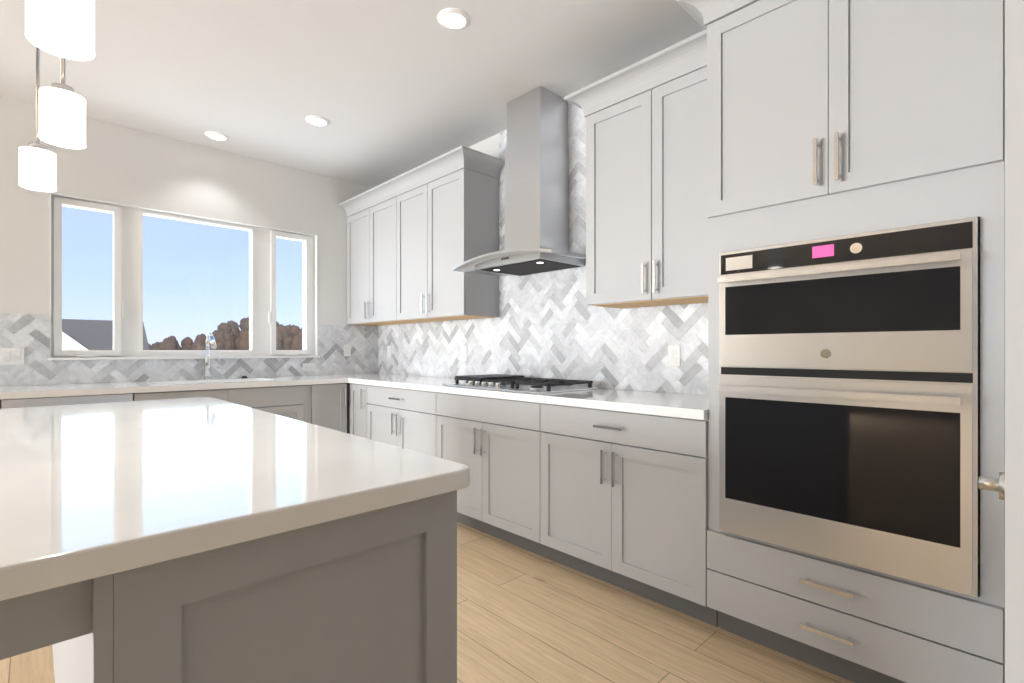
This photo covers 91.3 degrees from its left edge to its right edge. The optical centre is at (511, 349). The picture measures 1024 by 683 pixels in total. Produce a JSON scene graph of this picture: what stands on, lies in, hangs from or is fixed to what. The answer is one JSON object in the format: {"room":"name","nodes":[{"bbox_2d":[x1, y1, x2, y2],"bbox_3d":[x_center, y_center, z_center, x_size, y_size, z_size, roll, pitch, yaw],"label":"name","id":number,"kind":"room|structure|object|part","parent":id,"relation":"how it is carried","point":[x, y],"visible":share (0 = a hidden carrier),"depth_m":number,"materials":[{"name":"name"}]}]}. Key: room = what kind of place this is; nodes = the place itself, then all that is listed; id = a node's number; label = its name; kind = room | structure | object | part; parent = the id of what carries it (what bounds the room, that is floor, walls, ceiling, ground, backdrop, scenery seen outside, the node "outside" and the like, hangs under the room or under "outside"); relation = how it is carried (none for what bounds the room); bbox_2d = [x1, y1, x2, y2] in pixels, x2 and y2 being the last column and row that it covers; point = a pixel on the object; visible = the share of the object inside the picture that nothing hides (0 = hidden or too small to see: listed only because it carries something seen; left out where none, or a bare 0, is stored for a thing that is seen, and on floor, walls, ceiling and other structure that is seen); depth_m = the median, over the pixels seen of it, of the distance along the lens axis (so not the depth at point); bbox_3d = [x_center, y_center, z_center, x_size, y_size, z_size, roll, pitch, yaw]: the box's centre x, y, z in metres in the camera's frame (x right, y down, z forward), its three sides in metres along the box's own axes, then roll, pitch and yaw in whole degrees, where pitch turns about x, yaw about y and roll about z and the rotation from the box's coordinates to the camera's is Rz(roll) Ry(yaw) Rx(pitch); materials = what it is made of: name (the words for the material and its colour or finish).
{"room":"kitchen","nodes":[
{"label":"kitchen","id":0,"kind":"room"},
{"bbox_2d":[0,96,372,383],"bbox_3d":[-5.247,-0.257,1.649,10.500,2.830,0.200,0,0,-44],"label":"wall","id":1,"kind":"structure","parent":0,"point":[110,162],"depth_m":3.89,"materials":[{"name":"white paint"}]},
{"bbox_2d":[48,192,319,359],"bbox_3d":[-2.558,-0.509,4.151,1.894,1.165,0.155,0,0,-44],"label":"window","id":2,"kind":"structure","parent":1,"relation":"in","point":[127,282],"depth_m":3.91,"materials":[{"name":"white"}]},
{"bbox_2d":[0,313,377,386],"bbox_3d":[-3.047,0.000,3.610,4.590,0.484,0.008,0,0,-44],"label":"backsplash","id":3,"kind":"structure","parent":1,"relation":"attached to","point":[29,334],"depth_m":3.90,"materials":[{"name":"tile"}]},
{"bbox_2d":[0,348,23,364],"bbox_3d":[-3.328,0.043,3.331,0.118,0.115,0.006,0,0,-44],"label":"electrical outlet","id":4,"kind":"object","parent":3,"relation":"attached to","point":[11,356],"visible":1,"depth_m":3.33,"materials":[{"name":"white plastic"}]},
{"bbox_2d":[302,363,314,370],"bbox_3d":[-1.905,0.163,4.694,0.115,0.072,0.006,0,0,-44],"label":"electrical outlet","id":5,"kind":"object","parent":3,"relation":"attached to","point":[308,366],"visible":1,"depth_m":4.69,"materials":[{"name":"white plastic"}]},
{"bbox_2d":[344,345,350,355],"bbox_3d":[-1.630,0.008,4.956,0.072,0.115,0.006,0,0,-44],"label":"electrical outlet","id":6,"kind":"object","parent":3,"relation":"attached to","point":[347,350],"visible":1,"depth_m":4.96,"materials":[{"name":"white plastic"}]},
{"bbox_2d":[0,0,704,187],"bbox_3d":[-2.239,-1.732,-1.493,10.900,0.120,8.900,0,0,-44],"label":"ceiling","id":7,"kind":"structure","parent":0,"point":[389,89],"depth_m":2.96,"materials":[{"name":"white paint"}]},
{"bbox_2d":[19,46,56,191],"bbox_3d":[-1.719,-1.129,1.816,0.120,1.083,0.120,0,0,-44],"label":"pendant light","id":8,"kind":"object","parent":7,"relation":"hanging from","point":[37,166],"visible":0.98,"depth_m":1.80,"materials":[{"name":"white glass"}]},
{"bbox_2d":[25,0,94,60],"bbox_3d":[-0.870,-1.129,0.967,0.120,1.083,0.120,0,0,-44],"label":"pendant light","id":9,"kind":"object","parent":7,"relation":"hanging from","point":[64,28],"visible":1,"depth_m":0.95,"materials":[{"name":"white glass"}]},
{"bbox_2d":[39,57,85,148],"bbox_3d":[-1.269,-1.129,1.415,0.120,1.083,0.120,0,0,-44],"label":"pendant light","id":10,"kind":"object","parent":7,"relation":"hanging from","point":[62,113],"visible":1,"depth_m":1.39,"materials":[{"name":"white glass"}]},
{"bbox_2d":[205,131,229,140],"bbox_3d":[-2.302,-1.666,3.915,0.170,0.012,0.170,0,0,-44],"label":"recessed light","id":11,"kind":"object","parent":7,"relation":"in","point":[214,135],"visible":1,"depth_m":3.90,"materials":[{"name":"white"}]},
{"bbox_2d":[305,115,329,125],"bbox_3d":[-1.416,-1.666,3.656,0.170,0.012,0.170,0,0,-44],"label":"recessed light","id":12,"kind":"object","parent":7,"relation":"in","point":[315,120],"visible":1,"depth_m":3.63,"materials":[{"name":"white"}]},
{"bbox_2d":[437,8,470,29],"bbox_3d":[-0.291,-1.666,2.531,0.170,0.012,0.170,0,0,-44],"label":"recessed light","id":13,"kind":"object","parent":7,"relation":"in","point":[453,18],"visible":1,"depth_m":2.52,"materials":[{"name":"white"}]},
{"bbox_2d":[0,522,853,682],"bbox_3d":[-2.239,1.218,-1.493,10.900,0.120,8.900,0,0,-44],"label":"floor","id":14,"kind":"structure","parent":0,"point":[525,616],"depth_m":2.01,"materials":[{"name":"brown wood"}]},
{"bbox_2d":[52,588,55,649],"bbox_3d":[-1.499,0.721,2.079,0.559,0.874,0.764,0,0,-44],"label":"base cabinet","id":15,"kind":"object","parent":14,"relation":"on","point":[54,589],"depth_m":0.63,"materials":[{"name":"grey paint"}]},
{"bbox_2d":[56,585,67,682],"bbox_3d":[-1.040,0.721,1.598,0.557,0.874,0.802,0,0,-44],"label":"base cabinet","id":16,"kind":"object","parent":14,"relation":"on","point":[61,592],"depth_m":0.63,"materials":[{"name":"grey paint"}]},
{"bbox_2d":[1,393,132,408],"bbox_3d":[-2.891,0.722,3.269,0.607,0.872,0.652,0,0,-44],"label":"dishwasher","id":17,"kind":"object","parent":14,"relation":"on","point":[52,401],"visible":0.12,"depth_m":3.05,"materials":[{"name":"silver metal"}]},
{"bbox_2d":[68,490,456,682],"bbox_3d":[-0.580,0.721,1.120,0.559,0.874,0.764,0,0,-44],"label":"base cabinet","id":18,"kind":"object","parent":14,"relation":"on","point":[369,597],"depth_m":0.82,"materials":[{"name":"grey paint"}]},
{"bbox_2d":[0,397,469,600],"bbox_3d":[-1.173,0.263,1.472,0.989,0.040,2.150,0,0,-44],"label":"countertop","id":19,"kind":"structure","parent":18,"relation":"on","point":[91,491],"depth_m":0.94,"materials":[{"name":"white stone"}]},
{"bbox_2d":[276,383,346,432],"bbox_3d":[-1.765,0.721,4.406,0.364,0.874,0.628,0,0,-44],"label":"base cabinet","id":20,"kind":"object","parent":14,"relation":"on","point":[324,405],"depth_m":4.12,"materials":[{"name":"grey paint"}]},
{"bbox_2d":[346,383,361,436],"bbox_3d":[-1.042,0.721,4.391,0.628,0.874,0.364,0,0,-44],"label":"base cabinet","id":21,"kind":"object","parent":14,"relation":"on","point":[354,391],"depth_m":4.26,"materials":[{"name":"grey paint"}]},
{"bbox_2d":[362,384,425,453],"bbox_3d":[-0.622,0.721,3.952,0.628,0.874,1.089,0,0,-44],"label":"base cabinet","id":22,"kind":"object","parent":14,"relation":"on","point":[390,415],"depth_m":3.74,"materials":[{"name":"grey paint"}]},
{"bbox_2d":[426,391,529,550],"bbox_3d":[0.045,0.721,3.255,0.628,0.874,1.079,0,0,-44],"label":"base cabinet","id":23,"kind":"object","parent":14,"relation":"on","point":[491,436],"depth_m":3.00,"materials":[{"name":"grey paint"}]},
{"bbox_2d":[530,402,717,626],"bbox_3d":[0.674,0.721,2.598,0.628,0.874,0.979,0,0,-44],"label":"base cabinet","id":24,"kind":"object","parent":14,"relation":"on","point":[618,498],"depth_m":2.31,"materials":[{"name":"grey paint"}]},
{"bbox_2d":[0,373,707,419],"bbox_3d":[-1.395,0.263,2.569,3.658,0.040,3.795,0,0,-44],"label":"countertop","id":25,"kind":"structure","parent":24,"relation":"on","point":[689,406],"depth_m":3.08,"materials":[{"name":"white stone"}]},
{"bbox_2d":[204,332,219,379],"bbox_3d":[-2.393,0.051,4.032,0.115,0.381,0.244,0,0,-44],"label":"faucet","id":26,"kind":"object","parent":25,"relation":"on","point":[208,367],"visible":1,"depth_m":4.06,"materials":[{"name":"silver metal"}]},
{"bbox_2d":[442,374,597,393],"bbox_3d":[0.030,0.211,3.240,0.525,0.062,0.910,0,0,-44],"label":"cooktop","id":27,"kind":"object","parent":25,"relation":"in","point":[513,383],"visible":1,"depth_m":3.09,"materials":[{"name":"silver metal"}]},
{"bbox_2d":[675,0,1004,682],"bbox_3d":[1.278,-0.133,1.901,0.718,2.583,1.034,0,0,-44],"label":"tall cabinet","id":28,"kind":"object","parent":14,"relation":"on","point":[830,118],"visible":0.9,"depth_m":1.66,"materials":[{"name":"grey paint"}]},
{"bbox_2d":[717,217,979,597],"bbox_3d":[1.268,0.166,1.892,0.691,1.095,0.750,0,0,-44],"label":"wall oven","id":29,"kind":"object","parent":28,"relation":"in","point":[848,387],"visible":1,"depth_m":1.63,"materials":[{"name":"silver metal"}]},
{"bbox_3d":[1.096,-0.160,1.667,0.019,0.378,0.118,0,0,-44],"label":"knob","id":30,"kind":"part","parent":29,"relation":"part of","materials":[{"name":"silver metal"}]},
{"bbox_2d":[978,0,1023,682],"bbox_3d":[1.056,0.141,1.050,0.898,2.025,0.065,0,0,-44],"label":"door leaf","id":31,"kind":"structure","parent":14,"relation":"on","point":[1008,485],"depth_m":0.73,"materials":[{"name":"grey paint"}]},
{"bbox_3d":[0.745,0.208,0.769,0.042,0.042,0.041,0,0,-44],"label":"pantry door knob","id":32,"kind":"part","parent":31,"relation":"part of","materials":[{"name":"silver metal"}]},
{"bbox_2d":[468,133,498,157],"bbox_3d":[1.625,-0.257,2.207,0.200,2.830,8.900,0,0,-44],"label":"wall","id":33,"kind":"structure","parent":0,"point":[489,146],"depth_m":3.94,"materials":[{"name":"white paint"}]},
{"bbox_2d":[346,186,422,325],"bbox_3d":[-1.168,-0.838,4.724,0.347,1.173,0.993,0,0,-44],"label":"upper cabinet","id":34,"kind":"object","parent":33,"relation":"attached to","point":[368,217],"depth_m":4.63,"materials":[{"name":"grey paint"}]},
{"bbox_2d":[390,150,501,321],"bbox_3d":[-0.564,-0.838,4.093,0.347,1.173,0.992,0,0,-44],"label":"upper cabinet","id":35,"kind":"object","parent":33,"relation":"attached to","point":[416,235],"depth_m":3.82,"materials":[{"name":"grey paint"}]},
{"bbox_2d":[452,86,585,275],"bbox_3d":[0.080,-1.104,3.288,0.513,1.132,0.914,0,0,-44],"label":"range hood","id":36,"kind":"object","parent":33,"relation":"attached to","point":[536,198],"visible":0.94,"depth_m":3.25,"materials":[{"name":"silver metal"}]},
{"bbox_2d":[378,102,707,394],"bbox_3d":[-0.075,-0.714,3.832,0.008,1.914,3.800,0,0,-44],"label":"backsplash","id":37,"kind":"structure","parent":33,"relation":"attached to","point":[551,325],"depth_m":3.35,"materials":[{"name":"tile"}]},
{"bbox_2d":[387,346,390,356],"bbox_3d":[-1.236,0.018,5.033,0.006,0.115,0.072,0,0,-44],"label":"electrical outlet","id":38,"kind":"object","parent":37,"relation":"attached to","point":[388,351],"visible":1,"depth_m":5.03,"materials":[{"name":"white plastic"}]},
{"bbox_2d":[461,347,466,360],"bbox_3d":[-0.399,0.033,4.159,0.006,0.115,0.072,0,0,-44],"label":"electrical outlet","id":39,"kind":"object","parent":37,"relation":"attached to","point":[463,353],"visible":1,"depth_m":4.16,"materials":[{"name":"white plastic"}]},
{"bbox_2d":[668,345,679,365],"bbox_3d":[0.904,0.033,2.797,0.006,0.115,0.072,0,0,-44],"label":"electrical outlet","id":40,"kind":"object","parent":37,"relation":"attached to","point":[673,355],"visible":1,"depth_m":2.79,"materials":[{"name":"white plastic"}]},
{"bbox_2d":[564,30,707,308],"bbox_3d":[0.765,-0.837,2.642,0.434,1.176,0.916,0,0,-44],"label":"upper cabinet","id":41,"kind":"object","parent":33,"relation":"attached to","point":[646,191],"visible":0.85,"depth_m":2.53,"materials":[{"name":"grey paint"}]},
{"label":"outside","id":42,"kind":"structure","parent":0,"visible":0},
{"bbox_3d":[-172.894,2.408,256.673,500.000,0.100,599.500,0,0,-44],"label":"ground","id":43,"kind":"structure","parent":42,"visible":0},
{"bbox_2d":[62,319,149,349],"bbox_3d":[-50.729,-0.442,58.198,12.800,6.200,10.000,0,0,-44],"label":"house","id":44,"kind":"structure","parent":43,"relation":"on","point":[86,325],"depth_m":57.22,"materials":[{"name":"grey"}]},
{"bbox_2d":[148,317,302,349],"bbox_3d":[-165.623,-6.858,263.595,166.510,24.082,30.094,0,0,-44],"label":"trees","id":45,"kind":"object","parent":43,"relation":"on","point":[240,338],"depth_m":266.09,"materials":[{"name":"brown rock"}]}
]}

